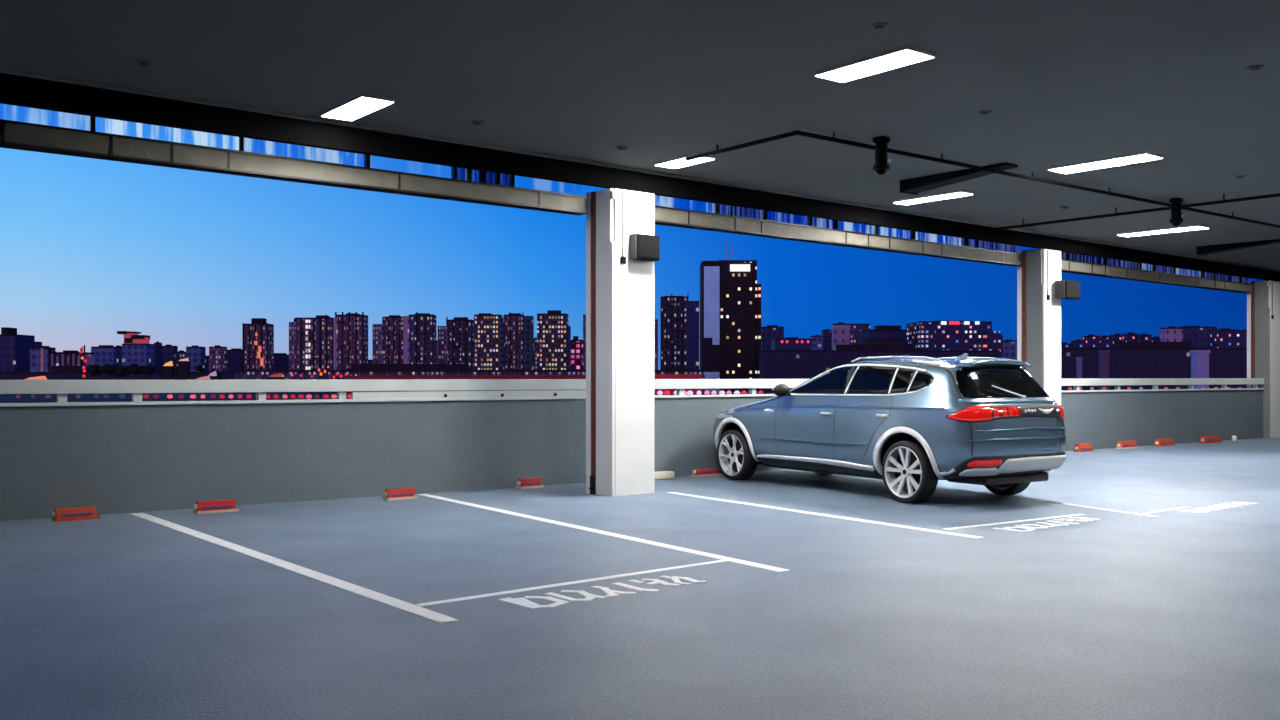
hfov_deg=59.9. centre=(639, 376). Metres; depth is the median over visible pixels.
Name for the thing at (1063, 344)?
building
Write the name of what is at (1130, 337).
building
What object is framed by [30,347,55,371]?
building
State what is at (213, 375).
roof
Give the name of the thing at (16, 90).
beam
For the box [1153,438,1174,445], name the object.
wheel stop
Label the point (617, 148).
ceiling detector
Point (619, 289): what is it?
concrete column
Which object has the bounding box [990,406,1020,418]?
tail lamp
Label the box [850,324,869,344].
building
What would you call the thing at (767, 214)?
window
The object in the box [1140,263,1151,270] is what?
window
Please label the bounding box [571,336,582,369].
building
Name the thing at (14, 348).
building
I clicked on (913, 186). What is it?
duct
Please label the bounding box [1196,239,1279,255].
duct
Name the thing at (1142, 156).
recessed light
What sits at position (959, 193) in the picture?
recessed light
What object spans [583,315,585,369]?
tower block
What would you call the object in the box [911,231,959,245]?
window
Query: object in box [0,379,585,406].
rail
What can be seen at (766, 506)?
painted line
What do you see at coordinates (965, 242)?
window
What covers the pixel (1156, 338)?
building
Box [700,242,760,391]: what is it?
tower block
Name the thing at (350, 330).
tower block
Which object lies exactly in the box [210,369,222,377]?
tree
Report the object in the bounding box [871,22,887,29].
ceiling detector
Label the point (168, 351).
building
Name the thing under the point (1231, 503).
painted lettering
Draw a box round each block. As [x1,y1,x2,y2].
[242,318,273,369]
[289,315,332,369]
[333,312,367,369]
[372,315,403,363]
[404,312,436,363]
[438,317,473,369]
[474,313,504,369]
[503,312,533,369]
[537,310,570,369]
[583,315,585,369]
[654,319,657,369]
[654,471,674,479]
[660,293,698,369]
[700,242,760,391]
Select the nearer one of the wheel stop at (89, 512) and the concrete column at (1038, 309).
the wheel stop at (89, 512)
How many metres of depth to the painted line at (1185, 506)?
12.44 m
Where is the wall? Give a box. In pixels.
[0,390,1262,520]
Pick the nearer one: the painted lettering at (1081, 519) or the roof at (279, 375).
the painted lettering at (1081, 519)
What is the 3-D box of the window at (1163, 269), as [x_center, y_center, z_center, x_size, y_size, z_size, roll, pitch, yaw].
[11.567,-2.475,24.527,1.000,0.370,0.079,0,0,-38]
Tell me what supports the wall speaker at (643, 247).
attached to the concrete column at (619, 289)
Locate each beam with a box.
[0,73,1279,281]
[0,122,586,211]
[654,207,1022,263]
[1061,260,1252,291]
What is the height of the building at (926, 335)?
59.230 m
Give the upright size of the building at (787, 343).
51.667 m
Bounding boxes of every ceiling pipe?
[685,130,1279,227]
[997,193,1279,229]
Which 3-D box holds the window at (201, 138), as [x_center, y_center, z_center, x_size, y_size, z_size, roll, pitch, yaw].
[-4.622,-2.475,10.867,1.400,0.370,0.093,0,0,-38]
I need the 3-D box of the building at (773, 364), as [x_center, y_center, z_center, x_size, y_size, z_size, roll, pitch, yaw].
[95.531,9.295,444.717,94.342,44.410,9.434,0,0,0]
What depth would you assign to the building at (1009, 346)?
619.96 m
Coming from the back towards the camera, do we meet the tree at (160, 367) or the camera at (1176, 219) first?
the tree at (160, 367)
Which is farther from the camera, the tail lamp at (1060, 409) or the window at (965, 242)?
the window at (965, 242)
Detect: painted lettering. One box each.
[498,575,706,608]
[991,517,1101,531]
[1176,502,1258,512]
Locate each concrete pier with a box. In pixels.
[1076,357,1082,386]
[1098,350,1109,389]
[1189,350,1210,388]
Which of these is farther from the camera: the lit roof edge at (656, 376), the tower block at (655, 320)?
the tower block at (655, 320)
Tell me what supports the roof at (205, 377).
on the ground
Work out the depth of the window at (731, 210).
15.99 m
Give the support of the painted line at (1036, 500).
on the floor
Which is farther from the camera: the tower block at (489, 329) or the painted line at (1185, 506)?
the tower block at (489, 329)
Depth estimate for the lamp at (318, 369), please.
99.98 m
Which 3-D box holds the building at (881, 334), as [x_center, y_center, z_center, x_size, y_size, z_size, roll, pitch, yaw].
[132.198,2.164,590.269,28.216,58.671,22.937,0,0,0]
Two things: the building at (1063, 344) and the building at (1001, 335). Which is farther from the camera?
the building at (1063, 344)
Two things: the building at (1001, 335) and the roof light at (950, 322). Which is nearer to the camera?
the roof light at (950, 322)
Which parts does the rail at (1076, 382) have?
rail, rail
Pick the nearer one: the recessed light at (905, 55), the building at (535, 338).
the recessed light at (905, 55)
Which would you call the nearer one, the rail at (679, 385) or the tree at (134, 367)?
the rail at (679, 385)
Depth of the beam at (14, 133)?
11.46 m
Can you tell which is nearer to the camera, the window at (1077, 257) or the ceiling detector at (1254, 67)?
the ceiling detector at (1254, 67)
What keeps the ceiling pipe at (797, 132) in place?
hanging from the ceiling
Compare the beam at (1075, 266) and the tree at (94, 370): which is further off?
the tree at (94, 370)
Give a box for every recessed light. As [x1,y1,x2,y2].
[320,94,394,120]
[654,153,714,167]
[814,46,934,82]
[893,190,973,204]
[1048,151,1163,173]
[1116,225,1209,236]
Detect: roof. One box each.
[0,392,773,402]
[24,376,48,394]
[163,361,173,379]
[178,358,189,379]
[195,376,211,379]
[208,371,217,379]
[268,373,281,378]
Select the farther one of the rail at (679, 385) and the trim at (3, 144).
the rail at (679, 385)
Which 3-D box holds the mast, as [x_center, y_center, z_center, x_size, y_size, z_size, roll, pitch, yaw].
[-150.270,11.426,299.725,1.841,40.149,0.850,0,0,0]
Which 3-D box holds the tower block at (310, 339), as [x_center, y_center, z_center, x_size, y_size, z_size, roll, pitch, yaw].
[-177.518,-1.026,607.466,23.883,65.051,17.932,0,0,0]
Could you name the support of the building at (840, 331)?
on the ground
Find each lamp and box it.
[318,369,319,398]
[327,366,328,398]
[948,406,990,420]
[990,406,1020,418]
[1056,405,1064,417]
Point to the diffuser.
(675, 162)
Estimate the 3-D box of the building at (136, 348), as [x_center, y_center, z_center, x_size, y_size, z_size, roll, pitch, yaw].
[-274.865,3.318,605.189,15.676,56.365,10.378,0,0,0]
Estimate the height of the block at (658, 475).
0.110 m
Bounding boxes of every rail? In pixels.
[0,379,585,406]
[654,379,808,397]
[1061,378,1264,391]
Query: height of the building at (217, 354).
48.676 m
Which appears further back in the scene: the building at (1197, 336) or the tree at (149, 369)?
the building at (1197, 336)
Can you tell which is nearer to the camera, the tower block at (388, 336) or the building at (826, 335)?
the tower block at (388, 336)
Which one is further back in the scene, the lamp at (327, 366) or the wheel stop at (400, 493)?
the lamp at (327, 366)
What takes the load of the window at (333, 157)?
on the trim at (3, 144)
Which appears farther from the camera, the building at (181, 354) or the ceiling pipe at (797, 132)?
the building at (181, 354)
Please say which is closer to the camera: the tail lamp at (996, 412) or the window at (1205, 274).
the tail lamp at (996, 412)
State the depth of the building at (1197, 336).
619.96 m
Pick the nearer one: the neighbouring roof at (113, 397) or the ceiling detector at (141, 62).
the ceiling detector at (141, 62)
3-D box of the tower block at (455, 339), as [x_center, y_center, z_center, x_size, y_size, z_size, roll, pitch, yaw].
[-99.879,-0.485,604.806,18.622,63.970,12.011,0,0,0]
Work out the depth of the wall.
13.76 m
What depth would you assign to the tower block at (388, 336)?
600.00 m
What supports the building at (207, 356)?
on the ground
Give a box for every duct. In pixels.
[900,162,1017,194]
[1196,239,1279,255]
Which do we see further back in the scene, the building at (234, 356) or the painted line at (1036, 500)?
the building at (234, 356)
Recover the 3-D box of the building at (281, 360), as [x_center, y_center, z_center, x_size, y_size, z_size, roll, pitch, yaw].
[-209.009,8.831,644.843,12.108,45.338,9.686,0,0,0]
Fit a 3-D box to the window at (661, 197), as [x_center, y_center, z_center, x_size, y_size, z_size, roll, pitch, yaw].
[0.494,-2.475,15.184,1.500,0.370,0.096,0,0,-38]
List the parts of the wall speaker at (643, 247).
panel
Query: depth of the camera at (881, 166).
12.26 m
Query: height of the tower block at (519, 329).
66.673 m
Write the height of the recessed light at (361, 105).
0.031 m
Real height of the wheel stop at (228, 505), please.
0.125 m
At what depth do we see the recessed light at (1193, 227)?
20.03 m
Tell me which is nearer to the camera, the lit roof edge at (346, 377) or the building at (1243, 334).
the lit roof edge at (346, 377)
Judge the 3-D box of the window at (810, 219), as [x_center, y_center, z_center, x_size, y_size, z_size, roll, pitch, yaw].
[2.824,-2.475,17.154,0.600,0.370,0.071,0,0,-38]
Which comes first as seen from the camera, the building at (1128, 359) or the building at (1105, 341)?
the building at (1128, 359)
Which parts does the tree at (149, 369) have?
crown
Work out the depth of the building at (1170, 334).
600.00 m
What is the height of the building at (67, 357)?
43.024 m
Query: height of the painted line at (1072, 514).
0.004 m
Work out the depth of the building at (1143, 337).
634.04 m
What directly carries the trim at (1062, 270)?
attached to the beam at (1075, 266)
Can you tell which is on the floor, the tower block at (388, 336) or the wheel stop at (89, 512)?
the wheel stop at (89, 512)
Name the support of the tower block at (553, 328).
on the ground
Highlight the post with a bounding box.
[34,346,49,371]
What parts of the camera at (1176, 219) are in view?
stem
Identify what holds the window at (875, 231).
attached to the trim at (665, 223)
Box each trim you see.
[0,119,587,214]
[654,205,1023,265]
[1061,259,1253,293]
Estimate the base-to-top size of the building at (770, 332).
60.545 m
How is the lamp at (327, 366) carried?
on the neighbouring roof at (113, 397)
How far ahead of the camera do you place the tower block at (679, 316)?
559.95 m
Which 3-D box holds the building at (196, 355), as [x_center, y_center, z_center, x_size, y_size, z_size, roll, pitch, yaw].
[-249.397,6.901,623.352,8.378,49.198,6.703,0,0,0]
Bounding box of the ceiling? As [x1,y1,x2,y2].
[0,0,1279,269]
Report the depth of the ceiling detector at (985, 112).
11.11 m
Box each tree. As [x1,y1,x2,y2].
[87,364,101,379]
[99,363,116,379]
[114,365,129,379]
[130,363,142,379]
[144,364,154,379]
[159,366,162,375]
[195,365,204,371]
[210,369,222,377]
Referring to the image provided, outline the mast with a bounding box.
[80,345,86,379]
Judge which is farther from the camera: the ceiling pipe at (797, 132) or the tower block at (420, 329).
the tower block at (420, 329)
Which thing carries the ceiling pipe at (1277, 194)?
hanging from the ceiling
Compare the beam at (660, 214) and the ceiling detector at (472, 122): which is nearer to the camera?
the ceiling detector at (472, 122)
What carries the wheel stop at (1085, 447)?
on the floor
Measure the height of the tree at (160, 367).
35.113 m
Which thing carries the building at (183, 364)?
on the ground
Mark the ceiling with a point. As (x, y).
(1062, 82)
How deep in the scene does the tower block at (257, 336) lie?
600.00 m
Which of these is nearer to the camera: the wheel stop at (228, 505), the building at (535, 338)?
the wheel stop at (228, 505)
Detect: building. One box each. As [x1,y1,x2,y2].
[0,327,34,371]
[0,366,234,394]
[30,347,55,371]
[48,349,94,371]
[91,345,120,365]
[117,331,153,365]
[154,341,161,371]
[162,344,177,365]
[174,350,185,371]
[186,345,205,371]
[206,355,208,371]
[209,345,226,371]
[227,348,241,371]
[235,364,585,379]
[274,353,288,369]
[534,337,536,369]
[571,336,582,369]
[654,367,704,391]
[759,345,999,391]
[761,325,783,349]
[771,337,811,349]
[811,335,820,349]
[821,329,831,349]
[832,322,849,349]
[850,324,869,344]
[860,325,905,344]
[906,321,1000,357]
[1001,335,1002,357]
[1003,339,1016,359]
[1061,342,1073,347]
[1061,342,1246,389]
[1071,339,1085,347]
[1082,334,1099,347]
[1100,335,1112,347]
[1109,333,1121,347]
[1122,332,1138,341]
[1139,333,1151,341]
[1148,336,1159,341]
[1160,326,1182,341]
[1176,326,1216,347]
[1208,328,1239,347]
[1240,330,1246,347]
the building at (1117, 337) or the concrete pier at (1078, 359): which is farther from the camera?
the building at (1117, 337)
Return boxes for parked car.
[713,353,1066,502]
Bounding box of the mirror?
[772,384,790,396]
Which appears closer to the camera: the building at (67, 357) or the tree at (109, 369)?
the tree at (109, 369)
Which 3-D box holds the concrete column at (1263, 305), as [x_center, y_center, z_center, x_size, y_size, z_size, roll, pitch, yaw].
[15.558,-0.435,27.657,0.820,3.870,0.535,0,0,-40]
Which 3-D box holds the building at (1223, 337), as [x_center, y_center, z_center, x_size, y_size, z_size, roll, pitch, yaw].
[310.287,2.878,589.744,11.858,57.243,9.486,0,0,0]
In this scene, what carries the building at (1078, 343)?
on the ground
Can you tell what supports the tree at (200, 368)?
on the ground
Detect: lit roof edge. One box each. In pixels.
[345,376,585,398]
[654,374,701,394]
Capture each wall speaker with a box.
[630,233,659,261]
[1055,280,1079,299]
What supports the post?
on the ground
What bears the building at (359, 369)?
on the ground
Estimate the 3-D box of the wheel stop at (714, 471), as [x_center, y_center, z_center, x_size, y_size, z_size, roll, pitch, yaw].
[1.036,1.450,16.871,0.560,0.100,0.150,0,0,-36]
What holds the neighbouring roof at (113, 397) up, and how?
on the ground
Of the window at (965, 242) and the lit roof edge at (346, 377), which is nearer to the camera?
the window at (965, 242)
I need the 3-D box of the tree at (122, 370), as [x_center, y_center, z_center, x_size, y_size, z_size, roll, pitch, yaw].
[-153.702,14.016,329.850,4.081,34.968,4.193,0,0,-38]
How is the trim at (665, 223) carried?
attached to the beam at (660, 214)
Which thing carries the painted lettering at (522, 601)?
on the floor
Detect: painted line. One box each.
[132,513,458,622]
[415,560,726,606]
[417,494,788,571]
[666,492,982,537]
[944,514,1085,529]
[1036,500,1155,516]
[1144,506,1188,513]
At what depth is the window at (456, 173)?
13.18 m
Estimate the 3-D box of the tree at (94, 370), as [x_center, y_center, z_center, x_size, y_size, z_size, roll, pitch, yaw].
[-162.167,13.836,330.280,4.394,35.327,3.853,0,0,-38]
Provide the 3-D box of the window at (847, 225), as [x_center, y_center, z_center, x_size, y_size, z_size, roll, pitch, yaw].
[3.438,-2.475,17.668,1.000,0.370,0.079,0,0,-38]
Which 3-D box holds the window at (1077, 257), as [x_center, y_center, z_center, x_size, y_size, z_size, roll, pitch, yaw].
[9.005,-2.475,22.366,1.500,0.370,0.096,0,0,-38]
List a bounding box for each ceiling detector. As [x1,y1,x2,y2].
[136,60,152,65]
[471,121,483,124]
[616,147,626,150]
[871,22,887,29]
[978,110,991,114]
[1246,65,1263,70]
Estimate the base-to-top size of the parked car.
1.790 m
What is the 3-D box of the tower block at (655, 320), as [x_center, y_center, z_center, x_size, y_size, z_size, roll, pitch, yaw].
[6.054,0.874,562.422,6.054,61.252,4.843,0,0,0]
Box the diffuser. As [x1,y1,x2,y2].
[656,158,712,167]
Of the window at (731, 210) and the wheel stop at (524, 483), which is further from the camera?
the window at (731, 210)
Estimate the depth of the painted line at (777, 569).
10.35 m
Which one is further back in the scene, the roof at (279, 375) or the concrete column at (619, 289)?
the roof at (279, 375)
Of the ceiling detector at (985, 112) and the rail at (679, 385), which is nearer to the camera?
the ceiling detector at (985, 112)
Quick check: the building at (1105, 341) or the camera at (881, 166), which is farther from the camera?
the building at (1105, 341)
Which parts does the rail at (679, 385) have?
post, rail, rail, post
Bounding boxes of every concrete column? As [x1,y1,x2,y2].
[586,188,653,496]
[1017,249,1060,404]
[1247,281,1279,437]
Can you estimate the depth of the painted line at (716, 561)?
8.00 m
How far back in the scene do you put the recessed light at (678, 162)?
13.61 m
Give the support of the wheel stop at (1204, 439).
on the floor
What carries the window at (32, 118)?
on the trim at (3, 144)
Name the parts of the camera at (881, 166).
stem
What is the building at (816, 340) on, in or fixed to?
on the ground
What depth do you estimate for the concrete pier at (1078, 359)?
150.01 m
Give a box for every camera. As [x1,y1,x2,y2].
[873,136,890,174]
[1169,198,1183,226]
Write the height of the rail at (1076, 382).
0.280 m
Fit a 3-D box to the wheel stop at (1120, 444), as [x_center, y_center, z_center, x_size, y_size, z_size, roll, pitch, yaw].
[10.247,1.425,23.358,0.610,0.150,0.160,0,0,-36]
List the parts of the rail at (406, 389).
post, post, post, rail, rail, post, infill panel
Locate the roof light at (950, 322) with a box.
[949,321,959,323]
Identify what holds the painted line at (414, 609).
on the floor
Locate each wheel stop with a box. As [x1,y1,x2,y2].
[52,506,99,521]
[193,499,238,513]
[383,488,417,500]
[516,478,543,488]
[691,468,722,476]
[1073,443,1093,451]
[1116,441,1138,448]
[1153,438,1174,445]
[1199,436,1221,442]
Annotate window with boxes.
[29,108,67,127]
[89,116,238,149]
[239,137,337,163]
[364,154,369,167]
[451,167,510,185]
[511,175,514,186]
[659,196,670,206]
[713,203,763,219]
[764,210,808,224]
[808,217,834,228]
[835,220,873,233]
[873,226,895,236]
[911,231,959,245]
[962,238,1017,252]
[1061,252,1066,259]
[1067,253,1104,264]
[1105,258,1139,268]
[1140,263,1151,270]
[1151,265,1172,273]
[1173,268,1202,276]
[1201,272,1213,278]
[1214,273,1239,282]
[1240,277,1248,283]
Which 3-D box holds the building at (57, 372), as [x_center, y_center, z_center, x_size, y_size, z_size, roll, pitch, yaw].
[-195.496,13.709,404.955,99.099,35.581,9.910,0,0,0]
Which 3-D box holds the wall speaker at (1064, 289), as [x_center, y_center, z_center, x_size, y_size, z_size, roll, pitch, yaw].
[8.032,-1.635,20.834,0.550,0.330,0.208,0,0,-40]
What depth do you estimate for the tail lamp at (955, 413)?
12.52 m
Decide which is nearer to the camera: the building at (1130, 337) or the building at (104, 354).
the building at (104, 354)
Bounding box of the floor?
[0,437,1279,719]
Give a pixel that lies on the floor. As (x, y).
(1172, 614)
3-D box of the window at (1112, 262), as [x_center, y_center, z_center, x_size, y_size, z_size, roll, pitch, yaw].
[10.152,-2.475,23.334,1.500,0.370,0.096,0,0,-38]
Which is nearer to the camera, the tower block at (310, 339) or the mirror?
the mirror
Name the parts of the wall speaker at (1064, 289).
panel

